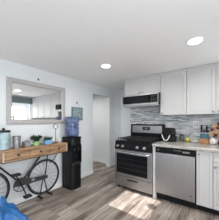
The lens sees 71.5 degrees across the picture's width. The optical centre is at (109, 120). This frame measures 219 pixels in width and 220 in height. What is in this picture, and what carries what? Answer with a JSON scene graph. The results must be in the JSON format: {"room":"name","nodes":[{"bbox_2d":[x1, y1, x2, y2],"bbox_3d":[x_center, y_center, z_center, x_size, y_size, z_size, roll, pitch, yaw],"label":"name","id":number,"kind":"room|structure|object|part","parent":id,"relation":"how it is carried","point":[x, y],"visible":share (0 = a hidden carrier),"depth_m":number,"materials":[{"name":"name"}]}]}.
{"room":"kitchen","nodes":[
{"label":"kitchen","id":0,"kind":"room"},
{"bbox_2d":[0,58,113,201],"bbox_3d":[-1.435,0.195,2.465,0.120,2.190,5.050,0,0,37],"label":"wall","id":1,"kind":"structure","parent":0,"point":[81,92],"depth_m":2.82,"materials":[{"name":"paint"}]},
{"bbox_2d":[6,76,64,123],"bbox_3d":[-1.204,-0.303,2.644,0.030,0.703,1.032,0,0,37],"label":"wall mirror","id":2,"kind":"object","parent":1,"relation":"attached to","point":[27,102],"visible":0.99,"depth_m":2.55,"materials":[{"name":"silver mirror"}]},
{"bbox_3d":[-1.212,-0.303,2.650,0.006,0.561,0.890,0,0,37],"label":"glass","id":3,"kind":"part","parent":2,"relation":"part of","materials":[{"name":"white mirror"}]},
{"bbox_2d":[7,170,92,204],"bbox_3d":[-1.617,1.248,2.114,0.012,0.085,4.030,0,0,37],"label":"baseboard","id":4,"kind":"structure","parent":1,"relation":"attached to","point":[21,199],"depth_m":2.68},
{"bbox_2d":[71,102,82,119],"bbox_3d":[-0.706,-0.218,3.318,0.020,0.396,0.300,0,0,37],"label":"hanging sign","id":5,"kind":"object","parent":1,"relation":"attached to","point":[75,111],"visible":0.85,"depth_m":3.32,"materials":[{"name":"teal paint"}]},
{"bbox_2d":[0,0,218,89],"bbox_3d":[-0.788,-0.950,2.053,5.470,0.100,5.170,0,0,37],"label":"ceiling","id":6,"kind":"structure","parent":0,"point":[72,39],"depth_m":1.62,"materials":[{"name":"paint"}]},
{"bbox_2d":[100,64,110,67],"bbox_3d":[-0.059,-0.896,2.486,0.184,0.008,0.184,0,0,37],"label":"recessed light","id":7,"kind":"object","parent":6,"relation":"in","point":[102,65],"visible":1,"depth_m":2.46,"materials":[{"name":"white"}]},
{"bbox_2d":[186,37,203,44],"bbox_3d":[0.961,-0.896,1.711,0.184,0.008,0.184,0,0,37],"label":"recessed light","id":8,"kind":"object","parent":6,"relation":"in","point":[195,40],"visible":1,"depth_m":1.70,"materials":[{"name":"white"}]},
{"bbox_2d":[93,89,129,161],"bbox_3d":[0.596,0.195,3.890,5.470,2.190,0.570,0,0,37],"label":"wall","id":9,"kind":"structure","parent":0,"point":[121,114],"depth_m":4.66,"materials":[{"name":"paint"}]},
{"bbox_2d":[124,74,160,95],"bbox_3d":[0.727,-0.716,3.204,0.785,0.361,0.349,0,0,37],"label":"upper cabinet","id":10,"kind":"object","parent":9,"relation":"attached to","point":[151,83],"visible":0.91,"depth_m":3.06,"materials":[{"name":"white paint"}]},
{"bbox_3d":[0.488,-0.696,3.213,0.388,0.318,0.020,0,0,37],"label":"door","id":11,"kind":"part","parent":10,"relation":"part of","materials":[{"name":"white paint"}]},
{"bbox_2d":[122,92,160,108],"bbox_3d":[0.693,-0.411,3.157,0.777,0.238,0.463,0,0,37],"label":"microwave","id":12,"kind":"object","parent":10,"relation":"attached to","point":[147,100],"visible":0.99,"depth_m":2.98,"materials":[{"name":"silver metal"}]},
{"bbox_3d":[0.505,-0.330,3.054,0.600,0.032,0.004,0,0,37],"label":"door trim","id":13,"kind":"part","parent":12,"relation":"part of","materials":[{"name":"metal"}]},
{"bbox_3d":[0.516,-0.407,3.070,0.600,0.186,0.035,0,0,37],"label":"door","id":14,"kind":"part","parent":12,"relation":"part of","materials":[{"name":"black glass"}]},
{"bbox_3d":[0.707,-0.302,3.175,0.777,0.020,0.413,0,0,37],"label":"plate","id":15,"kind":"part","parent":12,"relation":"part of","materials":[{"name":"metal"}]},
{"bbox_3d":[0.829,-0.407,2.834,0.172,0.186,0.035,0,0,37],"label":"control panel","id":16,"kind":"part","parent":12,"relation":"part of","materials":[{"name":"black glass"}]},
{"bbox_3d":[0.646,-0.876,3.096,0.785,0.035,0.017,0,0,37],"label":"rail","id":17,"kind":"part","parent":10,"relation":"part of","materials":[{"name":"white paint"}]},
{"bbox_3d":[0.801,-0.696,2.978,0.387,0.318,0.020,0,0,37],"label":"door","id":18,"kind":"part","parent":10,"relation":"part of","materials":[{"name":"white paint"}]},
{"bbox_2d":[160,68,186,115],"bbox_3d":[1.220,-0.503,2.832,0.446,0.786,0.349,0,0,37],"label":"upper cabinet","id":19,"kind":"object","parent":9,"relation":"attached to","point":[173,83],"visible":1,"depth_m":2.71,"materials":[{"name":"white paint"}]},
{"bbox_3d":[1.139,-0.876,2.725,0.446,0.035,0.017,0,0,37],"label":"rail","id":20,"kind":"part","parent":19,"relation":"part of","materials":[{"name":"white paint"}]},
{"bbox_2d":[130,107,218,141],"bbox_3d":[1.504,-0.050,2.843,2.520,0.920,0.008,0,0,37],"label":"backsplash","id":21,"kind":"structure","parent":9,"relation":"attached to","point":[183,124],"depth_m":2.97,"materials":[{"name":"tile"}]},
{"bbox_2d":[193,120,198,128],"bbox_3d":[1.578,0.065,2.776,0.100,0.150,0.010,0,0,37],"label":"outlet plate","id":22,"kind":"object","parent":21,"relation":"attached to","point":[195,122],"visible":1,"depth_m":2.77,"materials":[{"name":"white plastic"}]},
{"bbox_2d":[187,62,218,114],"bbox_3d":[1.732,-0.503,2.447,0.830,0.786,0.349,0,0,37],"label":"upper cabinet","id":23,"kind":"object","parent":9,"relation":"attached to","point":[202,81],"visible":1,"depth_m":2.44,"materials":[{"name":"white paint"}]},
{"bbox_3d":[1.650,-0.876,2.340,0.830,0.035,0.017,0,0,37],"label":"rail","id":24,"kind":"part","parent":23,"relation":"part of","materials":[{"name":"white paint"}]},
{"bbox_3d":[1.811,-0.483,2.216,0.417,0.743,0.020,0,0,37],"label":"door","id":25,"kind":"part","parent":23,"relation":"part of","materials":[{"name":"white paint"}]},
{"bbox_2d":[16,161,218,219],"bbox_3d":[-0.788,1.340,2.053,5.470,0.100,5.170,0,0,37],"label":"floor","id":26,"kind":"structure","parent":0,"point":[98,197],"depth_m":2.32,"materials":[{"name":"wood"}]},
{"bbox_2d":[0,196,28,219],"bbox_3d":[-1.256,1.012,1.487,0.877,0.549,0.863,0,0,37],"label":"plastic bag","id":27,"kind":"object","parent":26,"relation":"on","point":[8,211],"visible":1,"depth_m":1.57,"materials":[{"name":"blue plastic"}]},
{"bbox_2d":[0,141,67,198],"bbox_3d":[-1.302,0.840,2.260,0.320,0.900,1.448,0,0,37],"label":"console table","id":28,"kind":"object","parent":26,"relation":"on","point":[11,155],"visible":0.98,"depth_m":2.31,"materials":[{"name":"brown wood"}]},
{"bbox_2d":[0,128,10,150],"bbox_3d":[-1.444,0.242,2.071,0.166,0.295,0.166,0,0,37],"label":"dispenser","id":29,"kind":"object","parent":28,"relation":"on","point":[4,134],"visible":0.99,"depth_m":2.02,"materials":[{"name":"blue glass"}]},
{"bbox_2d":[12,136,20,148],"bbox_3d":[-1.328,0.302,2.175,0.116,0.176,0.116,0,0,37],"label":"metal bucket","id":30,"kind":"object","parent":28,"relation":"on","point":[16,139],"visible":1,"depth_m":2.14,"materials":[{"name":"silver metal"}]},
{"bbox_3d":[-1.267,0.471,2.100,0.020,0.109,0.314,0,0,37],"label":"drawer","id":31,"kind":"part","parent":28,"relation":"part of","materials":[{"name":"brown wood"}]},
{"bbox_2d":[22,140,30,146],"bbox_3d":[-1.274,0.339,2.331,0.090,0.102,0.090,0,0,37],"label":"planter","id":32,"kind":"object","parent":28,"relation":"on","point":[27,143],"visible":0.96,"depth_m":2.31,"materials":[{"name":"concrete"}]},
{"bbox_2d":[29,134,42,145],"bbox_3d":[-1.169,0.299,2.438,0.167,0.181,0.227,0,0,37],"label":"potted plant","id":33,"kind":"object","parent":28,"relation":"on","point":[35,139],"visible":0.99,"depth_m":2.40,"materials":[{"name":"green plant"}]},
{"bbox_3d":[-1.075,0.471,2.356,0.020,0.109,0.314,0,0,37],"label":"drawer","id":34,"kind":"part","parent":28,"relation":"part of","materials":[{"name":"brown wood"}]},
{"bbox_2d":[43,136,52,143],"bbox_3d":[-1.052,0.319,2.588,0.153,0.143,0.207,0,0,37],"label":"potted plant","id":35,"kind":"object","parent":28,"relation":"on","point":[47,140],"visible":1,"depth_m":2.55,"materials":[{"name":"blue ceramic"}]},
{"bbox_3d":[-1.056,0.355,2.586,0.100,0.070,0.124,0,0,37],"label":"pot","id":36,"kind":"part","parent":35,"relation":"part of","materials":[{"name":"blue ceramic"}]},
{"bbox_3d":[-0.882,0.471,2.612,0.020,0.109,0.314,0,0,37],"label":"drawer","id":37,"kind":"part","parent":28,"relation":"part of","materials":[{"name":"brown wood"}]},
{"bbox_2d":[62,136,81,189],"bbox_3d":[-0.728,0.798,2.993,0.301,0.983,0.277,0,0,37],"label":"water cooler","id":38,"kind":"object","parent":26,"relation":"on","point":[71,159],"visible":0.97,"depth_m":2.90,"materials":[{"name":"black plastic"}]},
{"bbox_2d":[65,117,78,136],"bbox_3d":[-0.734,0.111,2.997,0.268,0.388,0.268,0,0,0],"label":"water bottle","id":39,"kind":"object","parent":38,"relation":"on","point":[72,123],"visible":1,"depth_m":2.88,"materials":[{"name":"blue plastic"}]},
{"bbox_3d":[-0.613,1.045,2.906,0.011,0.370,0.125,0,0,37],"label":"door","id":40,"kind":"part","parent":38,"relation":"part of","materials":[{"name":"black plastic"}]},
{"bbox_2d":[114,124,164,195],"bbox_3d":[0.606,0.679,3.023,0.760,1.222,0.773,0,0,37],"label":"stove","id":41,"kind":"object","parent":26,"relation":"on","point":[133,153],"visible":0.94,"depth_m":2.80,"materials":[{"name":"silver metal"}]},
{"bbox_3d":[0.391,0.582,2.737,0.700,0.025,0.058,0,0,37],"label":"handle","id":42,"kind":"part","parent":41,"relation":"part of","materials":[{"name":"metal"}]},
{"bbox_3d":[0.422,0.790,2.778,0.754,0.490,0.045,0,0,37],"label":"oven door","id":43,"kind":"part","parent":41,"relation":"part of","materials":[{"name":"metal"}]},
{"bbox_3d":[0.424,1.140,2.781,0.754,0.190,0.037,0,0,37],"label":"drawer","id":44,"kind":"part","parent":41,"relation":"part of","materials":[{"name":"metal"}]},
{"bbox_3d":[0.434,0.465,2.794,0.760,0.140,0.094,0,0,37],"label":"control panel","id":45,"kind":"part","parent":41,"relation":"part of","materials":[{"name":"black metal"}]},
{"bbox_2d":[115,136,161,143],"bbox_3d":[0.607,0.364,3.024,0.760,0.062,0.620,0,0,37],"label":"cooktop","id":46,"kind":"object","parent":41,"relation":"in","point":[128,139],"depth_m":2.92,"materials":[{"name":"metal"}]},
{"bbox_3d":[0.792,0.178,3.270,0.670,0.153,0.005,0,0,37],"label":"steel panel","id":47,"kind":"part","parent":41,"relation":"part of","materials":[{"name":"silver metal"}]},
{"bbox_2d":[153,146,156,198],"bbox_3d":[0.955,0.853,2.810,0.047,0.874,0.698,0,0,37],"label":"filler panel","id":48,"kind":"object","parent":26,"relation":"on","point":[154,147],"visible":0.29,"depth_m":2.53,"materials":[{"name":"white paint"}]},
{"bbox_2d":[156,146,196,209],"bbox_3d":[1.186,0.854,2.589,0.582,0.873,0.677,0,0,37],"label":"dishwasher","id":49,"kind":"object","parent":26,"relation":"on","point":[175,168],"visible":0.95,"depth_m":2.31,"materials":[{"name":"silver metal"}]},
{"bbox_3d":[1.001,0.465,2.344,0.576,0.087,0.052,0,0,37],"label":"control panel","id":50,"kind":"part","parent":49,"relation":"part of","materials":[{"name":"black plastic"}]},
{"bbox_3d":[1.230,0.840,2.172,0.008,0.650,0.051,0,0,37],"label":"edge trim","id":51,"kind":"part","parent":49,"relation":"part of","materials":[{"name":"black plastic"}]},
{"bbox_2d":[196,151,212,213],"bbox_3d":[1.515,0.853,2.372,0.199,0.875,0.729,0,0,37],"label":"base cabinet","id":52,"kind":"object","parent":26,"relation":"on","point":[204,160],"visible":0.91,"depth_m":2.11,"materials":[{"name":"white paint"}]},
{"bbox_2d":[213,152,218,215],"bbox_3d":[1.770,0.853,2.180,0.437,0.875,0.729,0,0,37],"label":"base cabinet","id":53,"kind":"object","parent":26,"relation":"on","point":[215,155],"visible":0.99,"depth_m":2.03,"materials":[{"name":"white paint"}]},
{"bbox_2d":[152,140,218,152],"bbox_3d":[1.607,0.395,2.302,1.702,0.040,0.732,0,0,37],"label":"countertop","id":54,"kind":"structure","parent":53,"relation":"on","point":[198,146],"depth_m":2.33,"materials":[{"name":"stone"}]},
{"bbox_2d":[161,128,176,141],"bbox_3d":[1.105,0.250,2.817,0.225,0.250,0.231,0,0,37],"label":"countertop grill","id":55,"kind":"object","parent":54,"relation":"on","point":[169,134],"visible":0.98,"depth_m":2.75,"materials":[{"name":"black plastic"}]},
{"bbox_3d":[1.115,0.198,2.828,0.210,0.145,0.193,0,0,37],"label":"lid","id":56,"kind":"part","parent":55,"relation":"part of","materials":[{"name":"black plastic"}]},
{"bbox_2d":[179,134,183,140],"bbox_3d":[1.342,0.312,2.820,0.080,0.125,0.080,0,0,37],"label":"jar","id":57,"kind":"object","parent":54,"relation":"on","point":[181,138],"visible":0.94,"depth_m":2.80,"materials":[{"name":"green glass"}]},
{"bbox_2d":[200,133,208,143],"bbox_3d":[1.593,0.292,2.550,0.124,0.165,0.110,0,0,37],"label":"knife block","id":58,"kind":"object","parent":54,"relation":"on","point":[204,138],"visible":0.98,"depth_m":2.50,"materials":[{"name":"orange wood"}]},
{"bbox_2d":[209,137,217,144],"bbox_3d":[1.674,0.320,2.445,0.116,0.110,0.116,0,0,37],"label":"vase","id":59,"kind":"object","parent":54,"relation":"on","point":[213,141],"visible":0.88,"depth_m":2.41,"materials":[{"name":"white ceramic"}]},
{"bbox_2d":[208,123,218,137],"bbox_3d":[1.701,0.151,2.411,0.223,0.264,0.150,0,0,37],"label":"dried flowers","id":60,"kind":"object","parent":59,"relation":"in","point":[215,127],"visible":1,"depth_m":2.42,"materials":[{"name":"beige plant"}]},
{"bbox_3d":[1.574,0.488,1.919,0.432,0.133,0.020,0,0,37],"label":"drawer","id":61,"kind":"part","parent":53,"relation":"part of","materials":[{"name":"white paint"}]},
{"bbox_3d":[-2.210,0.195,3.124,1.910,2.190,4.930,0,0,37],"label":"wall","id":62,"kind":"structure","parent":0,"visible":0},
{"bbox_2d":[93,158,105,162],"bbox_3d":[-0.682,1.248,5.052,1.790,0.085,0.012,0,0,37],"label":"baseboard","id":63,"kind":"structure","parent":62,"relation":"attached to","point":[94,159],"depth_m":4.77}
]}

